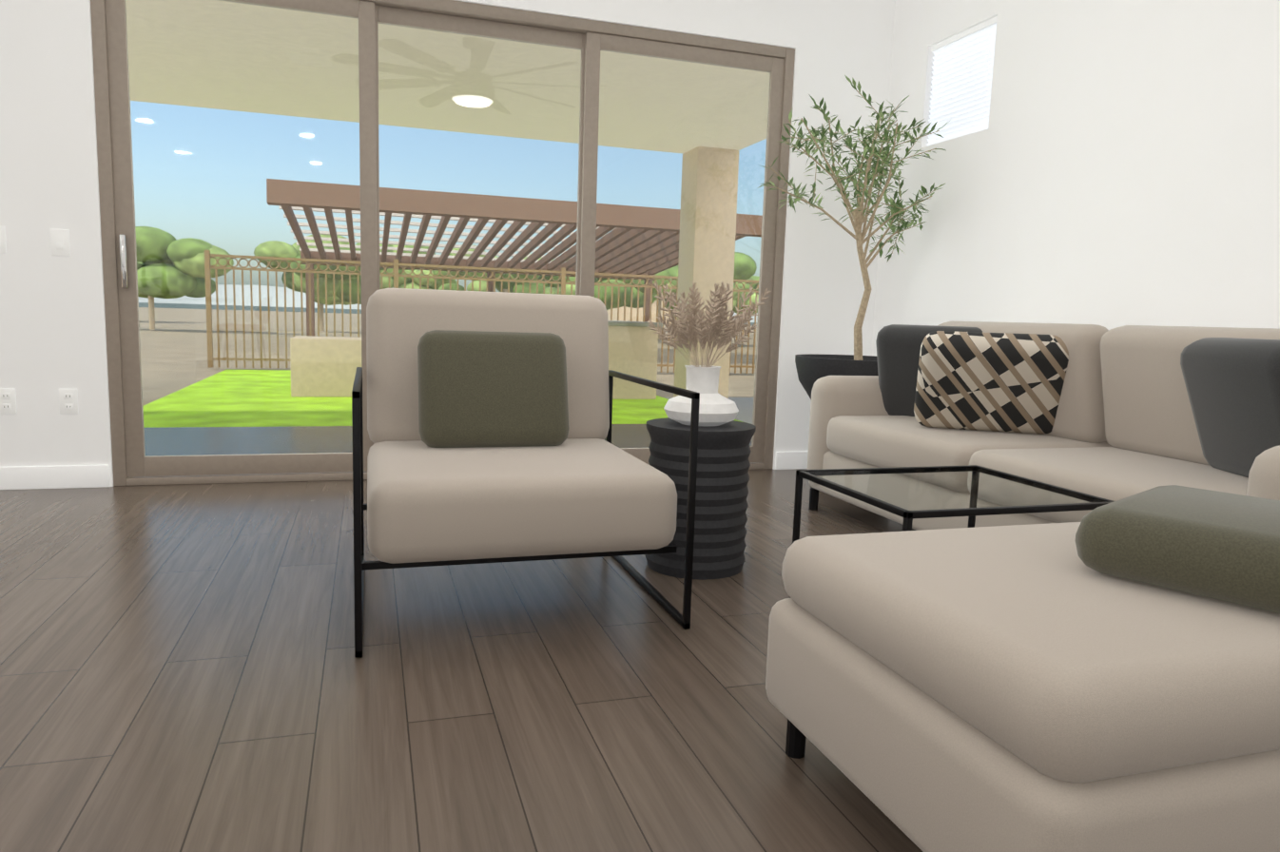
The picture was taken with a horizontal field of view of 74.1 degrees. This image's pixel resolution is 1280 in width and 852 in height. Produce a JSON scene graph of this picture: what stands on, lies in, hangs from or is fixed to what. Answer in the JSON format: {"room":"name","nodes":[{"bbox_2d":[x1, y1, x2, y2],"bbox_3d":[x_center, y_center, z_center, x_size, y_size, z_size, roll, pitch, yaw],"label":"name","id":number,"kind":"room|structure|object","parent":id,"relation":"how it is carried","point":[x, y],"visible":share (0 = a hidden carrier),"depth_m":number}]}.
{"room":"living room","nodes":[
{"label":"living room","id":0,"kind":"room"},
{"bbox_2d":[0,0,895,486],"bbox_3d":[-1.344,-1.081,4.192,5.990,2.720,0.120,0,8,-18],"label":"wall","id":1,"kind":"structure","parent":0,"point":[51,327],"depth_m":3.87},
{"bbox_2d":[0,226,6,252],"bbox_3d":[-2.804,-0.813,3.692,0.072,0.116,0.010,0,8,-18],"label":"light switch","id":2,"kind":"object","parent":1,"relation":"attached to","point":[3,246],"visible":1,"depth_m":3.70},
{"bbox_2d":[0,388,17,414],"bbox_3d":[-2.828,-0.109,3.784,0.072,0.116,0.008,0,8,-18],"label":"electrical outlet","id":3,"kind":"object","parent":1,"relation":"attached to","point":[8,401],"visible":1,"depth_m":3.78},
{"bbox_2d":[0,465,109,489],"bbox_3d":[-2.855,0.235,3.823,0.807,0.105,0.018,0,8,-18],"label":"baseboard","id":4,"kind":"structure","parent":1,"relation":"attached to","point":[27,477],"depth_m":3.87},
{"bbox_2d":[49,229,70,255],"bbox_3d":[-2.575,-0.815,3.765,0.072,0.116,0.010,0,8,-18],"label":"light switch","id":5,"kind":"object","parent":1,"relation":"attached to","point":[59,242],"visible":1,"depth_m":3.76},
{"bbox_2d":[58,388,78,414],"bbox_3d":[-2.599,-0.111,3.857,0.072,0.116,0.008,0,8,-18],"label":"electrical outlet","id":6,"kind":"object","parent":1,"relation":"attached to","point":[68,400],"visible":1,"depth_m":3.85},
{"bbox_2d":[90,0,795,485],"bbox_3d":[-0.814,-0.911,4.373,3.413,2.370,0.133,0,8,-18],"label":"sliding door","id":7,"kind":"structure","parent":1,"relation":"in","point":[136,466],"depth_m":4.19},
{"bbox_2d":[775,451,807,469],"bbox_3d":[1.068,0.203,5.072,0.560,0.105,0.018,0,8,-18],"label":"baseboard","id":8,"kind":"structure","parent":1,"relation":"attached to","point":[785,460],"depth_m":5.01},
{"bbox_2d":[0,424,922,851],"bbox_3d":[-0.874,0.830,0.532,7.351,0.100,11.750,0,8,-18],"label":"floor","id":9,"kind":"structure","parent":0,"point":[183,668],"depth_m":1.95},
{"bbox_2d":[351,288,699,657],"bbox_3d":[-0.413,0.049,2.637,0.894,0.934,0.951,0,8,-18],"label":"armchair","id":10,"kind":"object","parent":9,"relation":"on","point":[489,420],"visible":1,"depth_m":2.63},
{"bbox_2d":[644,417,756,580],"bbox_3d":[0.203,0.243,2.982,0.380,0.505,0.380,0,8,-18],"label":"side table","id":11,"kind":"object","parent":9,"relation":"on","point":[724,451],"visible":0.73,"depth_m":2.83},
{"bbox_2d":[647,281,771,426],"bbox_3d":[0.239,-0.247,2.899,0.418,0.489,0.368,0,8,-18],"label":"vase","id":12,"kind":"object","parent":11,"relation":"on","point":[716,408],"visible":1,"depth_m":2.87},
{"bbox_2d":[756,75,950,399],"bbox_3d":[1.031,-0.729,4.415,1.014,2.118,0.811,0,8,-18],"label":"potted plant","id":13,"kind":"object","parent":9,"relation":"on","point":[812,369],"visible":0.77,"depth_m":4.36},
{"bbox_2d":[789,465,1113,598],"bbox_3d":[0.813,0.381,2.291,0.620,0.450,0.530,0,8,-18],"label":"coffee table","id":14,"kind":"object","parent":9,"relation":"on","point":[972,512],"visible":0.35,"depth_m":2.25},
{"bbox_2d":[765,484,1279,851],"bbox_3d":[0.817,0.420,1.498,0.944,0.575,0.780,0,8,-18],"label":"ottoman","id":15,"kind":"object","parent":9,"relation":"on","point":[1105,678],"visible":1,"depth_m":1.22},
{"bbox_2d":[806,321,1279,530],"bbox_3d":[1.533,0.086,3.021,0.920,0.894,2.250,0,8,-18],"label":"sofa","id":16,"kind":"object","parent":9,"relation":"on","point":[1115,414],"visible":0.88,"depth_m":3.01},
{"bbox_2d":[871,0,1279,356],"bbox_3d":[2.932,-0.458,0.466,0.120,2.720,9.665,0,8,-18],"label":"wall","id":17,"kind":"structure","parent":0,"point":[1115,164],"depth_m":3.51},
{"bbox_2d":[926,16,997,145],"bbox_3d":[1.670,-1.735,4.357,0.095,0.550,0.530,0,8,-18],"label":"window blind","id":18,"kind":"object","parent":17,"relation":"attached to","point":[961,78],"visible":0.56,"depth_m":4.34},
{"label":"outside","id":19,"kind":"structure","parent":0,"visible":0},
{"bbox_2d":[138,307,756,427],"bbox_3d":[-7.175,-7.264,61.661,150.000,0.128,113.533,0,8,-18],"label":"ground","id":20,"kind":"structure","parent":19,"point":[311,414],"depth_m":10.30},
{"bbox_2d":[135,226,759,342],"bbox_3d":[1.446,-5.326,33.163,50.532,3.883,43.078,0,8,-18],"label":"trees","id":21,"kind":"object","parent":20,"relation":"on","point":[190,260],"depth_m":24.64},
{"bbox_2d":[290,320,662,399],"bbox_3d":[-1.683,-0.745,9.025,3.740,0.830,0.930,0,8,-18],"label":"wall","id":22,"kind":"structure","parent":20,"relation":"on","point":[623,339],"depth_m":8.39},
{"bbox_2d":[204,250,758,373],"bbox_3d":[1.412,-1.393,11.859,14.030,1.550,3.360,0,8,-18],"label":"fence","id":23,"kind":"object","parent":20,"relation":"on","point":[208,256],"depth_m":11.77},
{"bbox_2d":[266,178,762,336],"bbox_3d":[-2.714,-2.981,18.050,8.900,2.839,7.904,0,8,-18],"label":"pergola","id":24,"kind":"object","parent":20,"relation":"on","point":[291,202],"depth_m":16.88},
{"bbox_2d":[606,296,671,323],"bbox_3d":[1.627,-15.004,101.289,12.000,5.600,9.000,0,8,-18],"label":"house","id":25,"kind":"structure","parent":20,"relation":"on","point":[634,314],"depth_m":96.24},
{"bbox_2d":[673,146,738,398],"bbox_3d":[0.634,-1.397,8.262,0.420,2.470,0.420,0,8,-18],"label":"column","id":26,"kind":"structure","parent":20,"relation":"on","point":[718,239],"depth_m":8.03},
{"bbox_2d":[125,0,769,153],"bbox_3d":[-1.126,-2.576,5.936,5.170,0.350,3.433,0,8,-18],"label":"patio ceiling","id":27,"kind":"structure","parent":26,"relation":"on","point":[538,78],"depth_m":5.89},
{"bbox_2d":[138,284,757,322],"bbox_3d":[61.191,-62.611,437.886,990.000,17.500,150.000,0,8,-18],"label":"mountains","id":28,"kind":"structure","parent":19,"point":[246,291],"depth_m":305.70}
]}

